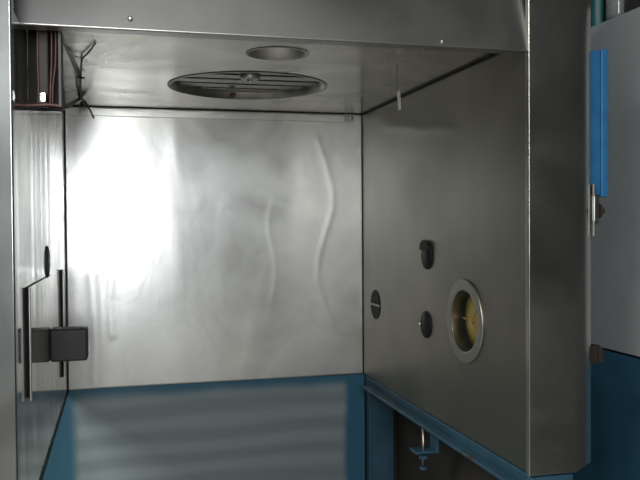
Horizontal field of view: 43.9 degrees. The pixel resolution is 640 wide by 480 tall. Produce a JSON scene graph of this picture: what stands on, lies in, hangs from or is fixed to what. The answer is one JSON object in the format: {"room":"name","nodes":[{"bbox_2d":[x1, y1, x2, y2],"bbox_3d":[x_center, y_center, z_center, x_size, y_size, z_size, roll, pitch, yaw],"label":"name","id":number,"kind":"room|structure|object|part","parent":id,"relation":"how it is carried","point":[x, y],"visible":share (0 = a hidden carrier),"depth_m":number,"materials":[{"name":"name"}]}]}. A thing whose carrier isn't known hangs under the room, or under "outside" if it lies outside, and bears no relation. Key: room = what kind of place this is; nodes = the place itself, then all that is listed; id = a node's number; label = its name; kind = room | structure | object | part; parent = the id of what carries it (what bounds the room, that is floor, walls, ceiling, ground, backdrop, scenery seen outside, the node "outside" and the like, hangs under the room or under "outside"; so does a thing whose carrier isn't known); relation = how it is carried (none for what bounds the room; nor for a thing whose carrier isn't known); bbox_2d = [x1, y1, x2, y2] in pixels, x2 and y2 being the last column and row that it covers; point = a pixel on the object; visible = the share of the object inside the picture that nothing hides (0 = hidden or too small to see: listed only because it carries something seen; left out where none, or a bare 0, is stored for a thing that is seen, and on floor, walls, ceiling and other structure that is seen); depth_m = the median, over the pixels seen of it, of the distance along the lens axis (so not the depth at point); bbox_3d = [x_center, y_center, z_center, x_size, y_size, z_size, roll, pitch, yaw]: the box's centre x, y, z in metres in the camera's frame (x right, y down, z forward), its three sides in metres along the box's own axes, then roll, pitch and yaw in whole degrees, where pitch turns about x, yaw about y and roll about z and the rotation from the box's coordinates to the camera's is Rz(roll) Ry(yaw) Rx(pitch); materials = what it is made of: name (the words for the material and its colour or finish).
{"room":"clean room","nodes":[
{"label":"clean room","id":0,"kind":"room"},
{"bbox_2d":[14,8,67,479],"bbox_3d":[-0.595,0.034,1.718,0.012,0.825,1.194,-1,1,-14],"label":"wall","id":1,"kind":"structure","parent":0,"point":[39,135],"depth_m":1.45,"materials":[{"name":"metal"}]},
{"bbox_2d":[0,0,19,479],"bbox_3d":[-0.561,0.333,1.132,0.253,2.249,0.032,-1,1,-9],"label":"left front post","id":2,"kind":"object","parent":1,"relation":"attached to","point":[9,357],"depth_m":1.13,"materials":[{"name":"metal"}]},
{"bbox_2d":[26,269,64,400],"bbox_3d":[-0.575,0.220,1.689,0.010,0.298,0.795,-1,1,-14],"label":"cover plate","id":3,"kind":"object","parent":1,"relation":"attached to","point":[45,305],"visible":1,"depth_m":1.57,"materials":[{"name":"metal"}]},
{"bbox_2d":[46,246,49,277],"bbox_3d":[-0.580,0.047,1.694,0.006,0.069,0.069,-1,1,-14],"label":"bushing","id":4,"kind":"object","parent":1,"relation":"attached to","point":[47,247],"visible":1,"depth_m":1.68,"materials":[{"name":"grey rubber"}]},
{"bbox_2d":[40,390,68,479],"bbox_3d":[-0.593,0.450,1.733,0.014,0.008,1.207,-1,1,-14],"label":"trim","id":5,"kind":"structure","parent":1,"relation":"attached to","point":[56,429],"depth_m":1.77,"materials":[{"name":"black rubber"}]},
{"bbox_2d":[64,112,67,377],"bbox_3d":[-0.736,0.024,2.298,0.002,0.825,0.002,-1,1,-14],"label":"trim","id":6,"kind":"structure","parent":1,"relation":"attached to","point":[64,112],"depth_m":2.30,"materials":[{"name":"black rubber"}]},
{"bbox_2d":[50,326,88,361],"bbox_3d":[-0.553,0.229,1.752,0.079,0.071,0.056,-1,1,-14],"label":"block","id":7,"kind":"object","parent":1,"relation":"attached to","point":[70,343],"visible":1,"depth_m":1.73,"materials":[{"name":"black plastic"}]},
{"bbox_2d":[13,0,526,54],"bbox_3d":[-0.090,-0.500,1.409,0.975,0.300,0.085,-1,1,-14],"label":"top front panel","id":8,"kind":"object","parent":1,"relation":"attached to","point":[481,26],"depth_m":1.39,"materials":[{"name":"metal"}]},
{"bbox_2d":[64,106,362,389],"bbox_3d":[-0.301,0.018,2.415,0.900,0.825,0.013,-1,1,-14],"label":"wall","id":9,"kind":"structure","parent":0,"point":[198,250],"depth_m":2.40,"materials":[{"name":"metal"}]},
{"bbox_2d":[65,107,348,121],"bbox_3d":[-0.323,-0.377,2.395,0.852,0.023,0.003,-1,1,-14],"label":"trim","id":10,"kind":"structure","parent":9,"relation":"attached to","point":[71,110],"depth_m":2.39,"materials":[{"name":"metal"}]},
{"bbox_2d":[71,106,360,114],"bbox_3d":[-0.305,-0.392,2.399,0.894,0.003,0.004,-1,1,-14],"label":"trim","id":11,"kind":"structure","parent":9,"relation":"attached to","point":[71,106],"depth_m":2.39,"materials":[{"name":"black rubber"}]},
{"bbox_2d":[345,114,353,120],"bbox_3d":[0.092,-0.385,2.495,0.030,0.022,0.007,-1,1,-14],"label":"tab","id":12,"kind":"object","parent":9,"relation":"attached to","point":[348,117],"visible":1,"depth_m":2.50,"materials":[{"name":"metal"}]},
{"bbox_2d":[362,153,363,373],"bbox_3d":[0.136,0.013,2.519,0.003,0.825,0.002,-1,1,-14],"label":"trim","id":13,"kind":"structure","parent":9,"relation":"attached to","point":[362,153],"depth_m":2.52,"materials":[{"name":"black rubber"}]},
{"bbox_2d":[63,31,490,113],"bbox_3d":[-0.183,-0.388,1.915,0.918,0.006,1.027,-1,1,-14],"label":"ceiling","id":14,"kind":"structure","parent":0,"point":[121,70],"depth_m":1.78,"materials":[{"name":"metal"}]},
{"bbox_2d":[24,30,63,111],"bbox_3d":[-0.479,-0.296,1.346,0.079,0.151,0.062,-1,1,-14],"label":"box","id":15,"kind":"object","parent":14,"relation":"attached to","point":[45,48],"visible":0.87,"depth_m":1.34,"materials":[{"name":"paint"}]},
{"bbox_3d":[-0.442,-0.298,1.355,0.004,0.148,0.056,-1,1,-14],"label":"plate","id":16,"kind":"part","parent":15,"relation":"part of","materials":[{"name":"metal"}]},
{"bbox_2d":[60,41,95,118],"bbox_3d":[-0.522,-0.305,1.761,0.066,0.154,0.864,-1,1,-14],"label":"wire bundle","id":17,"kind":"object","parent":14,"relation":"hanging from","point":[83,103],"visible":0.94,"depth_m":1.78,"materials":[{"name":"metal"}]},
{"bbox_2d":[167,71,326,99],"bbox_3d":[-0.182,-0.426,1.998,0.400,0.101,0.400,-1,1,-14],"label":"ceiling vent","id":18,"kind":"object","parent":14,"relation":"in","point":[245,85],"visible":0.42,"depth_m":2.08,"materials":[{"name":"metal"}]},
{"bbox_2d":[246,46,308,60],"bbox_3d":[-0.087,-0.419,1.615,0.129,0.082,0.129,-1,1,-14],"label":"port","id":19,"kind":"object","parent":14,"relation":"attached to","point":[277,53],"visible":0.37,"depth_m":1.67,"materials":[{"name":"metal"}]},
{"bbox_2d":[396,75,400,109],"bbox_3d":[0.183,-0.344,1.847,0.011,0.084,0.006,-1,1,-14],"label":"clip","id":20,"kind":"object","parent":14,"relation":"hanging from","point":[398,91],"visible":1,"depth_m":1.84,"materials":[{"name":"metal"}]},
{"bbox_2d":[362,53,525,470],"bbox_3d":[0.267,0.022,2.015,0.006,0.825,1.067,-1,1,-14],"label":"wall","id":21,"kind":"structure","parent":0,"point":[445,169],"depth_m":1.85,"materials":[{"name":"metal"}]},
{"bbox_2d":[370,290,379,318],"bbox_3d":[0.166,0.195,2.400,0.005,0.088,0.088,-1,1,-14],"label":"grommet","id":22,"kind":"object","parent":21,"relation":"attached to","point":[375,299],"visible":1,"depth_m":2.40,"materials":[{"name":"black rubber"}]},
{"bbox_2d":[418,311,430,337],"bbox_3d":[0.265,0.213,2.008,0.006,0.068,0.077,-1,1,-14],"label":"plug","id":23,"kind":"object","parent":21,"relation":"attached to","point":[425,321],"visible":1,"depth_m":2.00,"materials":[{"name":"rubber"}]},
{"bbox_2d":[419,240,432,268],"bbox_3d":[0.266,0.037,1.992,0.009,0.075,0.071,-1,1,-14],"label":"plug","id":24,"kind":"object","parent":21,"relation":"attached to","point":[425,247],"visible":1,"depth_m":1.98,"materials":[{"name":"black plastic"}]},
{"bbox_2d":[361,53,497,114],"bbox_3d":[0.256,-0.388,2.020,0.006,0.004,1.015,-1,1,-14],"label":"trim","id":25,"kind":"structure","parent":21,"relation":"attached to","point":[491,54],"depth_m":1.91,"materials":[{"name":"black rubber"}]},
{"bbox_2d":[447,279,483,363],"bbox_3d":[0.340,0.182,1.784,0.038,0.189,0.189,-1,1,-14],"label":"port","id":26,"kind":"object","parent":21,"relation":"attached to","point":[458,317],"visible":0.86,"depth_m":1.81,"materials":[{"name":"metal"}]},
{"bbox_3d":[0.352,0.181,1.787,0.014,0.132,0.132,-1,1,-14],"label":"amber glass","id":27,"kind":"part","parent":26,"relation":"part of","materials":[{"name":"yellow glass"}]},
{"bbox_2d":[525,0,590,475],"bbox_3d":[0.474,-0.105,1.540,0.187,1.103,0.058,-1,2,-42],"label":"right front post","id":28,"kind":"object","parent":21,"relation":"attached to","point":[558,32],"depth_m":1.51,"materials":[{"name":"metal"}]},
{"bbox_2d":[591,184,604,235],"bbox_3d":[0.555,-0.060,1.586,0.026,0.103,0.036,1,2,42],"label":"hinge","id":29,"kind":"object","parent":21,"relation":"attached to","point":[597,210],"visible":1,"depth_m":1.57,"materials":[{"name":"metal"}]},
{"bbox_3d":[0.564,-0.058,1.591,0.015,0.030,0.030,-1,1,-14],"label":"knob","id":30,"kind":"part","parent":29,"relation":"part of","materials":[{"name":"brown metal"}]},
{"bbox_2d":[591,49,607,196],"bbox_3d":[0.554,-0.234,1.603,0.044,0.295,0.034,-1,1,-14],"label":"bar","id":31,"kind":"object","parent":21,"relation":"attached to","point":[599,59],"visible":0.62,"depth_m":1.59,"materials":[{"name":"blue metal"}]},
{"bbox_2d":[397,412,498,479],"bbox_3d":[0.376,0.935,2.083,0.010,0.996,0.992,-1,1,-14],"label":"wall","id":32,"kind":"structure","parent":0,"point":[448,464],"depth_m":2.30,"materials":[{"name":"paint"}]},
{"bbox_2d":[394,410,396,479],"bbox_3d":[0.244,0.926,2.569,0.027,0.996,0.014,-1,1,-14],"label":"trim","id":33,"kind":"structure","parent":32,"relation":"attached to","point":[395,411],"depth_m":2.56,"materials":[{"name":"paint"}]},
{"bbox_2d":[364,18,606,479],"bbox_3d":[-0.988,0.043,3.293,5.200,2.750,0.050,-1,1,-14],"label":"wall","id":34,"kind":"structure","parent":0,"point":[606,18],"depth_m":3.59,"materials":[{"name":"paint"}]},
{"bbox_2d":[591,344,602,363],"bbox_3d":[0.550,0.230,1.602,0.030,0.038,0.031,-1,1,-14],"label":"latch","id":35,"kind":"object","parent":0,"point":[596,350],"visible":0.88,"depth_m":1.59,"materials":[{"name":"brown metal"}]},
{"bbox_3d":[-0.370,1.486,0.922,5.200,0.050,4.900,-1,1,-14],"label":"floor","id":36,"kind":"structure","parent":0,"visible":0},
{"bbox_2d":[43,374,364,479],"bbox_3d":[-0.417,0.933,2.418,1.157,0.998,0.014,-1,1,-14],"label":"backboard","id":37,"kind":"object","parent":36,"relation":"on","point":[296,428],"visible":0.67,"depth_m":2.43,"materials":[{"name":"blue metal"}]},
{"bbox_2d":[361,375,572,479],"bbox_3d":[0.302,0.935,2.032,0.122,0.998,1.055,-1,1,-14],"label":"steel frame","id":38,"kind":"object","parent":36,"relation":"on","point":[381,402],"visible":0.83,"depth_m":2.18,"materials":[{"name":"blue paint"}]},
{"bbox_3d":[0.194,0.927,2.535,0.084,0.997,0.028,-1,1,-14],"label":"frame post","id":39,"kind":"part","parent":38,"relation":"part of","materials":[{"name":"blue metal"}]},
{"bbox_2d":[410,428,438,469],"bbox_3d":[0.260,0.518,1.977,0.062,0.106,0.044,-1,1,-14],"label":"clamp","id":40,"kind":"object","parent":38,"relation":"attached to","point":[423,451],"visible":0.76,"depth_m":1.97,"materials":[{"name":"blue metal"}]},
{"bbox_3d":[0.441,0.947,1.550,0.091,0.992,0.052,-1,1,-14],"label":"post","id":41,"kind":"part","parent":38,"relation":"part of","materials":[{"name":"metal"}]},
{"bbox_2d":[465,326,639,479],"bbox_3d":[0.784,0.842,2.452,0.396,1.162,1.480,-1,1,-14],"label":"base cabinet","id":42,"kind":"object","parent":36,"relation":"on","point":[615,382],"visible":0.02,"depth_m":1.91,"materials":[{"name":"blue metal"}]},
{"bbox_2d":[465,7,639,356],"bbox_3d":[0.776,-0.143,2.432,0.400,0.798,1.480,-1,1,-14],"label":"upper cabinet","id":43,"kind":"object","parent":42,"relation":"on","point":[615,245],"visible":0.08,"depth_m":1.88,"materials":[{"name":"grey metal"}]},
{"bbox_2d":[591,0,605,26],"bbox_3d":[0.698,-0.629,1.991,0.036,0.190,0.036,-1,1,-14],"label":"canister","id":44,"kind":"object","parent":43,"relation":"on","point":[598,7],"visible":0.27,"depth_m":1.98,"materials":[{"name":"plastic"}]},
{"bbox_2d":[606,0,625,19],"bbox_3d":[0.722,-0.634,1.927,0.052,0.201,0.052,-1,1,-14],"label":"plastic jar","id":45,"kind":"object","parent":43,"relation":"on","point":[614,8],"visible":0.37,"depth_m":1.91,"materials":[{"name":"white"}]},
{"bbox_2d":[626,0,639,11],"bbox_3d":[0.805,-0.631,1.824,0.130,0.200,0.150,-1,1,-14],"label":"tin","id":46,"kind":"object","parent":43,"relation":"on","point":[630,4],"visible":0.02,"depth_m":1.86,"materials":[{"name":"metal"}]}
]}

